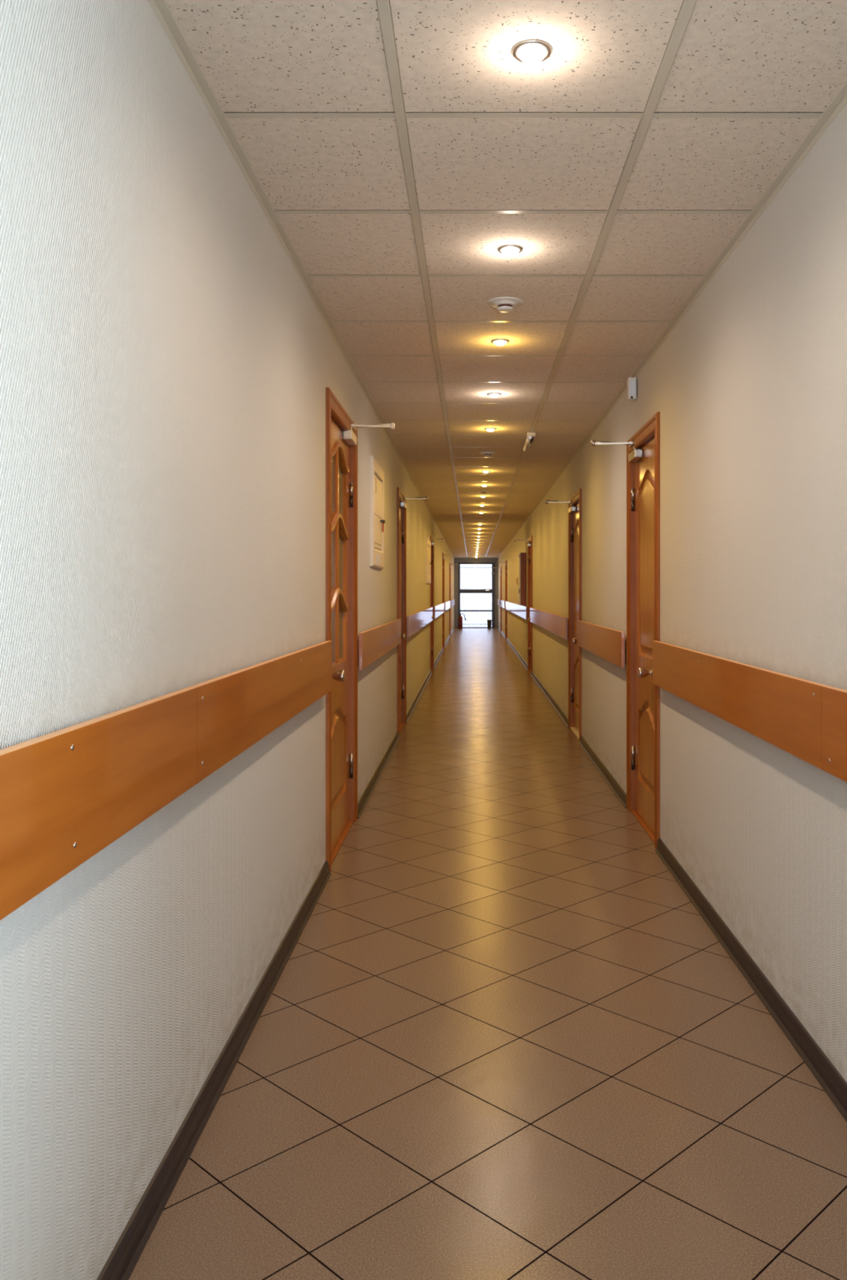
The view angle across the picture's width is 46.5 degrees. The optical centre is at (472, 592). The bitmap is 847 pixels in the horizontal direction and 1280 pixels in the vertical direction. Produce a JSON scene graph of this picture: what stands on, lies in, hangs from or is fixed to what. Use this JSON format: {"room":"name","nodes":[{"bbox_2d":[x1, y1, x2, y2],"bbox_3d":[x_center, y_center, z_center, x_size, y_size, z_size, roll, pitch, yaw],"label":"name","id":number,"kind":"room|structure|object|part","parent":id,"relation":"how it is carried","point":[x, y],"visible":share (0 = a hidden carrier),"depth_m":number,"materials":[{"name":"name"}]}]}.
{"room":"hospital interior","nodes":[
{"label":"hospital interior","id":0,"kind":"room"},
{"bbox_2d":[0,0,453,1279],"bbox_3d":[-0.742,-0.011,15.000,0.240,2.412,36.000,0,0,0],"label":"wall","id":1,"kind":"structure","parent":0,"point":[167,366],"depth_m":1.86,"materials":[{"name":"paint"}]},
{"bbox_2d":[0,687,196,920],"bbox_3d":[-0.603,0.304,-0.257,0.039,0.205,4.686,0,0,0],"label":"board","id":2,"kind":"object","parent":1,"relation":"attached to","point":[67,794],"visible":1,"depth_m":1.49,"materials":[{"name":"brown wood"}]},
{"bbox_2d":[189,640,332,783],"bbox_3d":[-0.603,0.304,3.089,0.039,0.205,2.002,0,0,0],"label":"board","id":3,"kind":"object","parent":1,"relation":"attached to","point":[235,710],"visible":0.99,"depth_m":2.62,"materials":[{"name":"brown wood"}]},
{"bbox_2d":[96,626,454,1279],"bbox_3d":[-0.610,1.166,15.000,0.024,0.058,36.000,0,0,0],"label":"baseboard","id":4,"kind":"structure","parent":1,"relation":"attached to","point":[126,1252],"depth_m":2.27,"materials":[{"name":"black plastic"}]},
{"bbox_2d":[148,0,454,557],"bbox_3d":[-0.612,-1.147,15.000,0.023,0.023,36.000,0,0,0],"label":"trim","id":5,"kind":"structure","parent":1,"relation":"attached to","point":[161,8],"depth_m":2.69,"materials":[{"name":"beige paint"}]},
{"bbox_2d":[325,386,395,872],"bbox_3d":[-0.551,0.163,4.678,0.313,2.064,1.025,0,0,0],"label":"door","id":6,"kind":"structure","parent":1,"relation":"in","point":[341,432],"depth_m":4.77,"materials":[{"name":"brown wood"}]},
{"bbox_3d":[-0.658,-0.179,4.678,0.005,1.037,0.627,0,0,0],"label":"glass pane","id":7,"kind":"part","parent":6,"relation":"part of","materials":[{"name":"brown"}]},
{"bbox_3d":[-0.646,0.775,4.678,0.017,0.420,0.599,0,0,0],"label":"raised panel","id":8,"kind":"part","parent":6,"relation":"part of","materials":[{"name":"brown wood"}]},
{"bbox_3d":[-0.603,0.370,4.343,0.075,0.054,0.054,0,0,0],"label":"knob","id":9,"kind":"part","parent":6,"relation":"part of","materials":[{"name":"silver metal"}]},
{"bbox_3d":[-0.638,-0.657,4.678,0.024,0.115,0.631,0,0,0],"label":"arch moulding","id":10,"kind":"part","parent":6,"relation":"part of","materials":[{"name":"brown wood"}]},
{"bbox_3d":[-0.656,0.163,4.678,0.102,2.064,1.025,0,0,0],"label":"casing","id":11,"kind":"part","parent":6,"relation":"part of","materials":[{"name":"brown wood"}]},
{"bbox_3d":[-0.515,-0.848,5.014,0.217,0.026,0.058,0,0,20],"label":"closer rod","id":12,"kind":"part","parent":6,"relation":"part of","materials":[{"name":"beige metal"}]},
{"bbox_3d":[-0.514,-0.845,4.975,0.244,0.032,0.033,0,0,-13],"label":"closer arm","id":13,"kind":"part","parent":6,"relation":"part of","materials":[{"name":"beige metal"}]},
{"bbox_2d":[370,455,385,568],"bbox_3d":[-0.604,-0.495,6.345,0.036,0.670,0.750,0,0,0],"label":"electrical panel","id":14,"kind":"object","parent":1,"relation":"attached to","point":[377,520],"visible":1,"depth_m":6.25,"materials":[{"name":"beige metal"}]},
{"bbox_3d":[-0.615,-0.509,6.345,0.010,0.456,0.568,0,0,0],"label":"cabinet door","id":15,"kind":"part","parent":14,"relation":"part of","materials":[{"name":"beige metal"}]},
{"bbox_2d":[358,618,401,670],"bbox_3d":[-0.604,0.314,6.638,0.037,0.195,2.845,0,0,0],"label":"board","id":16,"kind":"object","parent":1,"relation":"attached to","point":[374,643],"visible":1,"depth_m":6.05,"materials":[{"name":"brown wood"}]},
{"bbox_2d":[396,487,428,733],"bbox_3d":[-0.551,0.165,8.545,0.313,2.060,0.910,0,0,0],"label":"door","id":17,"kind":"structure","parent":1,"relation":"in","point":[402,499],"depth_m":8.81,"materials":[{"name":"brown wood"}]},
{"bbox_3d":[-0.646,-0.160,8.545,0.017,0.950,0.504,0,0,0],"label":"raised panel","id":18,"kind":"part","parent":17,"relation":"part of","materials":[{"name":"brown wood"}]},
{"bbox_3d":[-0.646,0.775,8.545,0.017,0.420,0.504,0,0,0],"label":"raised panel","id":19,"kind":"part","parent":17,"relation":"part of","materials":[{"name":"brown wood"}]},
{"bbox_3d":[-0.656,0.165,8.545,0.102,2.060,0.910,0,0,0],"label":"casing","id":20,"kind":"part","parent":17,"relation":"part of","materials":[{"name":"brown wood"}]},
{"bbox_3d":[-0.514,-0.841,8.785,0.244,0.032,0.033,0,0,-13],"label":"closer arm","id":21,"kind":"part","parent":17,"relation":"part of","materials":[{"name":"silver metal"}]},
{"bbox_2d":[406,607,432,637],"bbox_3d":[-0.604,0.314,11.735,0.037,0.195,5.430,0,0,0],"label":"board","id":22,"kind":"object","parent":1,"relation":"attached to","point":[416,621],"visible":0.96,"depth_m":10.59,"materials":[{"name":"brown wood"}]},
{"bbox_2d":[426,537,431,583],"bbox_3d":[-0.604,-0.430,13.700,0.036,0.610,1.100,0,0,0],"label":"upper cabinet","id":23,"kind":"object","parent":1,"relation":"attached to","point":[428,562],"visible":1,"depth_m":13.48,"materials":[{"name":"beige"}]},
{"bbox_2d":[430,535,447,672],"bbox_3d":[-0.551,0.180,14.925,0.313,2.030,0.910,0,0,0],"label":"door","id":24,"kind":"structure","parent":1,"relation":"in","point":[432,540],"depth_m":15.31,"materials":[{"name":"brown wood"}]},
{"bbox_3d":[-0.656,0.180,14.925,0.102,2.030,0.910,0,0,0],"label":"casing","id":25,"kind":"part","parent":24,"relation":"part of","materials":[{"name":"brown wood"}]},
{"bbox_2d":[434,602,444,618],"bbox_3d":[-0.604,0.314,17.840,0.037,0.195,4.880,0,0,0],"label":"board","id":26,"kind":"object","parent":1,"relation":"attached to","point":[438,609],"visible":0.9,"depth_m":16.97,"materials":[{"name":"brown wood"}]},
{"bbox_2d":[444,600,450,610],"bbox_3d":[-0.604,0.314,23.755,0.037,0.195,5.050,0,0,0],"label":"board","id":27,"kind":"object","parent":1,"relation":"attached to","point":[447,604],"visible":0.89,"depth_m":23.08,"materials":[{"name":"brown wood"}]},
{"bbox_2d":[442,552,453,648],"bbox_3d":[-0.551,0.185,20.755,0.313,2.020,0.910,0,0,0],"label":"door","id":28,"kind":"structure","parent":1,"relation":"in","point":[443,554],"depth_m":21.14,"materials":[{"name":"brown wood"}]},
{"bbox_3d":[-0.656,0.185,20.755,0.102,2.020,0.910,0,0,0],"label":"casing","id":29,"kind":"part","parent":28,"relation":"part of","materials":[{"name":"brown wood"}]},
{"bbox_2d":[450,599,454,607],"bbox_3d":[-0.604,0.314,29.915,0.037,0.195,5.370,0,0,0],"label":"board","id":30,"kind":"object","parent":1,"relation":"attached to","point":[452,602],"visible":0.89,"depth_m":28.73,"materials":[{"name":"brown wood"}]},
{"bbox_2d":[449,563,457,635],"bbox_3d":[-0.551,0.205,26.755,0.313,1.980,0.910,0,0,0],"label":"door","id":31,"kind":"structure","parent":1,"relation":"in","point":[450,563],"depth_m":27.13,"materials":[{"name":"brown wood"}]},
{"bbox_3d":[-0.656,0.205,26.755,0.102,1.980,0.910,0,0,0],"label":"casing","id":32,"kind":"part","parent":31,"relation":"part of","materials":[{"name":"brown wood"}]},
{"bbox_2d":[453,557,498,627],"bbox_3d":[0.123,-0.011,33.070,1.490,2.412,0.140,0,0,0],"label":"wall","id":33,"kind":"structure","parent":0,"point":[456,560],"depth_m":33.00,"materials":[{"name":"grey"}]},
{"bbox_2d":[458,562,495,627],"bbox_3d":[0.140,0.095,32.998,1.230,2.200,0.105,0,0,0],"label":"door","id":34,"kind":"structure","parent":33,"relation":"in","point":[492,591],"depth_m":32.98,"materials":[{"name":"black metal"}]},
{"bbox_2d":[128,627,846,1279],"bbox_3d":[0.123,1.255,15.030,1.970,0.120,36.540,0,0,0],"label":"floor","id":35,"kind":"structure","parent":0,"point":[501,1038],"depth_m":2.47,"materials":[{"name":"tile"}]},
{"bbox_2d":[457,613,466,628],"bbox_3d":[-0.344,0.922,32.443,0.262,0.545,0.194,0,0,31],"label":"fire extinguisher","id":36,"kind":"object","parent":35,"relation":"on","point":[460,618],"visible":1,"depth_m":32.39,"materials":[{"name":"red"}]},
{"bbox_2d":[487,619,492,628],"bbox_3d":[0.560,1.052,32.560,0.160,0.285,0.210,0,0,0],"label":"waste bin","id":37,"kind":"object","parent":35,"relation":"on","point":[489,621],"visible":1,"depth_m":32.47,"materials":[{"name":"black plastic"}]},
{"bbox_2d":[165,0,846,557],"bbox_3d":[0.123,-1.197,15.030,1.970,0.080,36.540,0,0,0],"label":"ceiling","id":38,"kind":"structure","parent":0,"point":[254,55],"depth_m":2.69,"materials":[{"name":"tile"}]},
{"bbox_2d":[477,490,489,493],"bbox_3d":[0.127,-1.140,11.240,0.142,0.036,0.142,0,0,0],"label":"smoke detector","id":39,"kind":"object","parent":38,"relation":"attached to","point":[482,491],"visible":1,"depth_m":11.21,"materials":[{"name":"white plastic"}]},
{"bbox_2d":[479,451,496,457],"bbox_3d":[0.127,-1.140,8.150,0.142,0.036,0.142,0,0,0],"label":"smoke detector","id":40,"kind":"object","parent":38,"relation":"attached to","point":[487,454],"visible":1,"depth_m":8.12,"materials":[{"name":"white plastic"}]},
{"bbox_2d":[484,427,496,431],"bbox_3d":[0.127,-1.147,6.948,0.086,0.022,0.086,0,0,0],"label":"recessed light","id":41,"kind":"object","parent":38,"relation":"in","point":[490,429],"visible":1,"depth_m":6.93,"materials":[{"name":"silver metal"}]},
{"bbox_3d":[0.127,-1.146,6.948,0.060,0.020,0.060,0,0,0],"label":"bulb","id":42,"kind":"part","parent":41,"relation":"part of","materials":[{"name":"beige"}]},
{"bbox_2d":[487,392,502,397],"bbox_3d":[0.127,-1.147,5.736,0.086,0.022,0.086,0,0,0],"label":"recessed light","id":43,"kind":"object","parent":38,"relation":"in","point":[491,394],"visible":1,"depth_m":5.71,"materials":[{"name":"silver metal"}]},
{"bbox_3d":[0.127,-1.146,5.736,0.060,0.020,0.060,0,0,0],"label":"bulb","id":44,"kind":"part","parent":43,"relation":"part of","materials":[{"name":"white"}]},
{"bbox_2d":[490,338,509,345],"bbox_3d":[0.127,-1.147,4.524,0.086,0.022,0.086,0,0,0],"label":"recessed light","id":45,"kind":"object","parent":38,"relation":"in","point":[496,341],"visible":1,"depth_m":4.50,"materials":[{"name":"silver metal"}]},
{"bbox_3d":[0.127,-1.146,4.524,0.060,0.020,0.060,0,0,0],"label":"bulb","id":46,"kind":"part","parent":45,"relation":"part of","materials":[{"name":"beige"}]},
{"bbox_2d":[487,297,523,312],"bbox_3d":[0.130,-1.140,3.920,0.142,0.036,0.142,0,0,0],"label":"smoke detector","id":47,"kind":"object","parent":38,"relation":"attached to","point":[504,304],"visible":1,"depth_m":3.89,"materials":[{"name":"white plastic"}]},
{"bbox_2d":[497,244,523,255],"bbox_3d":[0.127,-1.147,3.312,0.086,0.022,0.086,0,0,0],"label":"recessed light","id":48,"kind":"object","parent":38,"relation":"in","point":[509,249],"visible":1,"depth_m":3.29,"materials":[{"name":"silver metal"}]},
{"bbox_3d":[0.127,-1.146,3.312,0.060,0.020,0.060,0,0,0],"label":"bulb","id":49,"kind":"part","parent":48,"relation":"part of","materials":[{"name":"white glass"}]},
{"bbox_2d":[224,0,822,557],"bbox_3d":[0.123,-1.156,15.000,1.490,0.003,36.000,0,0,0],"label":"grid","id":50,"kind":"object","parent":38,"relation":"attached to","point":[384,6],"visible":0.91,"depth_m":2.98,"materials":[{"name":"beige paint"}]},
{"bbox_2d":[523,432,535,450],"bbox_3d":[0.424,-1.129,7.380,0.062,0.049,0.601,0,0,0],"label":"security camera","id":51,"kind":"object","parent":50,"relation":"attached to","point":[530,437],"visible":1,"depth_m":7.20,"materials":[{"name":"white plastic"}]},
{"bbox_3d":[0.437,-1.123,7.360,0.020,0.020,0.480,0,0,0],"label":"guide rod","id":52,"kind":"part","parent":51,"relation":"part of","materials":[{"name":"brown metal"}]},
{"bbox_2d":[511,39,552,63],"bbox_3d":[0.127,-1.147,2.100,0.086,0.022,0.086,0,0,0],"label":"recessed light","id":53,"kind":"object","parent":38,"relation":"in","point":[531,51],"visible":1,"depth_m":2.08,"materials":[{"name":"silver metal"}]},
{"bbox_3d":[0.127,-1.146,2.100,0.060,0.020,0.060,0,0,0],"label":"bulb","id":54,"kind":"part","parent":53,"relation":"part of","materials":[{"name":"white glass"}]},
{"bbox_2d":[498,102,846,1082],"bbox_3d":[0.988,-0.011,15.000,0.240,2.412,36.000,0,0,0],"label":"wall","id":55,"kind":"structure","parent":0,"point":[748,388],"depth_m":3.04,"materials":[{"name":"paint"}]},
{"bbox_2d":[493,565,502,631],"bbox_3d":[0.793,0.205,29.555,0.320,1.980,0.910,0,0,0],"label":"door","id":56,"kind":"structure","parent":55,"relation":"in","point":[500,567],"depth_m":29.76,"materials":[{"name":"brown wood"}]},
{"bbox_3d":[0.902,0.205,29.555,0.102,1.980,0.910,0,0,0],"label":"casing","id":57,"kind":"part","parent":56,"relation":"part of","materials":[{"name":"brown wood"}]},
{"bbox_2d":[497,560,507,639],"bbox_3d":[0.793,0.190,25.055,0.320,2.010,0.910,0,0,0],"label":"door","id":58,"kind":"structure","parent":55,"relation":"in","point":[506,561],"depth_m":25.43,"materials":[{"name":"brown wood"}]},
{"bbox_3d":[0.902,0.190,25.055,0.102,2.010,0.910,0,0,0],"label":"casing","id":59,"kind":"part","parent":58,"relation":"part of","materials":[{"name":"brown wood"}]},
{"bbox_2d":[500,600,505,608],"bbox_3d":[0.848,0.321,27.305,0.040,0.198,3.550,0,0,0],"label":"board","id":60,"kind":"object","parent":55,"relation":"attached to","point":[502,602],"visible":0.93,"depth_m":26.73,"materials":[{"name":"brown wood"}]},
{"bbox_2d":[506,600,528,619],"bbox_3d":[0.848,0.321,19.890,0.040,0.198,9.380,0,0,0],"label":"board","id":61,"kind":"object","parent":55,"relation":"attached to","point":[521,611],"visible":0.97,"depth_m":17.97,"materials":[{"name":"brown wood"}]},
{"bbox_2d":[516,552,526,605],"bbox_3d":[0.792,-0.215,16.175,0.152,0.850,0.650,0,0,0],"label":"upper cabinet","id":62,"kind":"object","parent":55,"relation":"attached to","point":[522,577],"visible":1,"depth_m":15.85,"materials":[{"name":"brown wood"}]},
{"bbox_3d":[0.771,-0.215,16.175,0.014,0.846,0.646,0,0,0],"label":"cabinet door","id":63,"kind":"part","parent":62,"relation":"part of","materials":[{"name":"white"}]},
{"bbox_2d":[514,535,533,672],"bbox_3d":[0.793,0.185,14.675,0.320,2.020,0.950,0,0,0],"label":"door","id":64,"kind":"structure","parent":55,"relation":"in","point":[530,545],"depth_m":14.93,"materials":[{"name":"brown wood"}]},
{"bbox_3d":[0.902,0.185,14.675,0.102,2.020,0.950,0,0,0],"label":"casing","id":65,"kind":"part","parent":64,"relation":"part of","materials":[{"name":"brown wood"}]},
{"bbox_3d":[0.892,-0.140,14.675,0.017,0.910,0.544,0,0,0],"label":"raised panel","id":66,"kind":"part","parent":64,"relation":"part of","materials":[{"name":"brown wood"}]},
{"bbox_2d":[529,607,568,639],"bbox_3d":[0.848,0.321,11.465,0.040,0.198,5.430,0,0,0],"label":"board","id":67,"kind":"object","parent":55,"relation":"attached to","point":[558,624],"visible":1,"depth_m":10.34,"materials":[{"name":"brown wood"}]},
{"bbox_2d":[545,488,582,741],"bbox_3d":[0.793,0.185,8.270,0.320,2.020,0.920,0,0,0],"label":"door","id":68,"kind":"structure","parent":55,"relation":"in","point":[575,502],"depth_m":8.39,"materials":[{"name":"brown wood"}]},
{"bbox_3d":[0.756,-0.785,8.516,0.251,0.032,0.033,0,0,13],"label":"closer arm","id":69,"kind":"part","parent":68,"relation":"part of","materials":[{"name":"silver metal"}]},
{"bbox_3d":[0.849,0.395,7.950,0.075,0.054,0.054,0,0,0],"label":"knob","id":70,"kind":"part","parent":68,"relation":"part of","materials":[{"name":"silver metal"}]},
{"bbox_3d":[0.902,0.185,8.270,0.102,2.020,0.920,0,0,0],"label":"casing","id":71,"kind":"part","parent":68,"relation":"part of","materials":[{"name":"brown wood"}]},
{"bbox_3d":[0.892,-0.140,8.270,0.017,0.910,0.514,0,0,0],"label":"raised panel","id":72,"kind":"part","parent":68,"relation":"part of","materials":[{"name":"brown wood"}]},
{"bbox_3d":[0.892,0.775,8.270,0.017,0.420,0.514,0,0,0],"label":"raised panel","id":73,"kind":"part","parent":68,"relation":"part of","materials":[{"name":"brown wood"}]},
{"bbox_2d":[577,620,625,667],"bbox_3d":[0.848,0.321,6.630,0.040,0.198,2.340,0,0,0],"label":"board","id":74,"kind":"object","parent":55,"relation":"attached to","point":[607,643],"visible":1,"depth_m":6.21,"materials":[{"name":"brown wood"}]},
{"bbox_2d":[591,411,660,848],"bbox_3d":[0.793,0.180,4.993,0.320,2.030,0.894,0,0,0],"label":"door","id":75,"kind":"structure","parent":55,"relation":"in","point":[643,448],"depth_m":5.05,"materials":[{"name":"brown wood"}]},
{"bbox_3d":[0.756,-0.795,5.226,0.251,0.032,0.033,0,0,13],"label":"closer arm","id":76,"kind":"part","parent":75,"relation":"part of","materials":[{"name":"silver metal"}]},
{"bbox_3d":[0.758,-0.798,5.264,0.224,0.026,0.058,0,0,-19],"label":"closer rod","id":77,"kind":"part","parent":75,"relation":"part of","materials":[{"name":"silver metal"}]},
{"bbox_3d":[0.902,0.180,4.993,0.102,2.030,0.894,0,0,0],"label":"casing","id":78,"kind":"part","parent":75,"relation":"part of","materials":[{"name":"brown wood"}]},
{"bbox_3d":[0.849,0.395,4.810,0.075,0.054,0.054,0,0,0],"label":"knob","id":79,"kind":"part","parent":75,"relation":"part of","materials":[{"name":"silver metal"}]},
{"bbox_3d":[0.892,-0.145,4.993,0.017,0.920,0.488,0,0,0],"label":"raised panel","id":80,"kind":"part","parent":75,"relation":"part of","materials":[{"name":"brown wood"}]},
{"bbox_3d":[0.892,0.775,4.993,0.017,0.420,0.488,0,0,0],"label":"raised panel","id":81,"kind":"part","parent":75,"relation":"part of","materials":[{"name":"brown wood"}]},
{"bbox_2d":[626,377,637,400],"bbox_3d":[0.844,-1.075,5.195,0.048,0.115,0.060,0,0,0],"label":"sensor","id":82,"kind":"object","parent":55,"relation":"attached to","point":[632,382],"visible":1,"depth_m":5.17,"materials":[{"name":"white plastic"}]},
{"bbox_2d":[497,626,846,1122],"bbox_3d":[0.856,1.166,15.000,0.024,0.058,36.000,0,0,0],"label":"baseboard","id":83,"kind":"structure","parent":55,"relation":"attached to","point":[828,1076],"depth_m":3.03,"materials":[{"name":"black plastic"}]},
{"bbox_2d":[497,80,846,557],"bbox_3d":[0.858,-1.147,15.000,0.023,0.023,36.000,0,0,0],"label":"trim","id":84,"kind":"structure","parent":55,"relation":"attached to","point":[839,101],"depth_m":3.15,"materials":[{"name":"beige paint"}]},
{"bbox_2d":[653,640,827,768],"bbox_3d":[0.847,0.321,3.425,0.042,0.198,2.189,0,0,0],"label":"board","id":85,"kind":"object","parent":55,"relation":"attached to","point":[784,711],"visible":1,"depth_m":2.95,"materials":[{"name":"brown wood"}]},
{"bbox_2d":[822,685,846,782],"bbox_3d":[0.847,0.321,1.615,0.042,0.198,1.429,0,0,0],"label":"board","id":86,"kind":"object","parent":55,"relation":"attached to","point":[834,700],"visible":1,"depth_m":2.25,"materials":[{"name":"brown wood"}]},
{"label":"outside","id":87,"kind":"structure","parent":0,"visible":0},
{"bbox_2d":[461,608,492,626],"bbox_3d":[0.000,1.285,53.150,28.000,0.140,39.700,0,0,0],"label":"ground","id":88,"kind":"structure","parent":87,"point":[475,617],"depth_m":47.27,"materials":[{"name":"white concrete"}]},
{"bbox_2d":[460,566,492,626],"bbox_3d":[0.150,0.156,35.000,2.315,2.118,0.036,0,0,0],"label":"gate","id":89,"kind":"object","parent":88,"relation":"on","point":[464,567],"visible":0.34,"depth_m":34.99,"materials":[{"name":"grey metal"}]}
]}

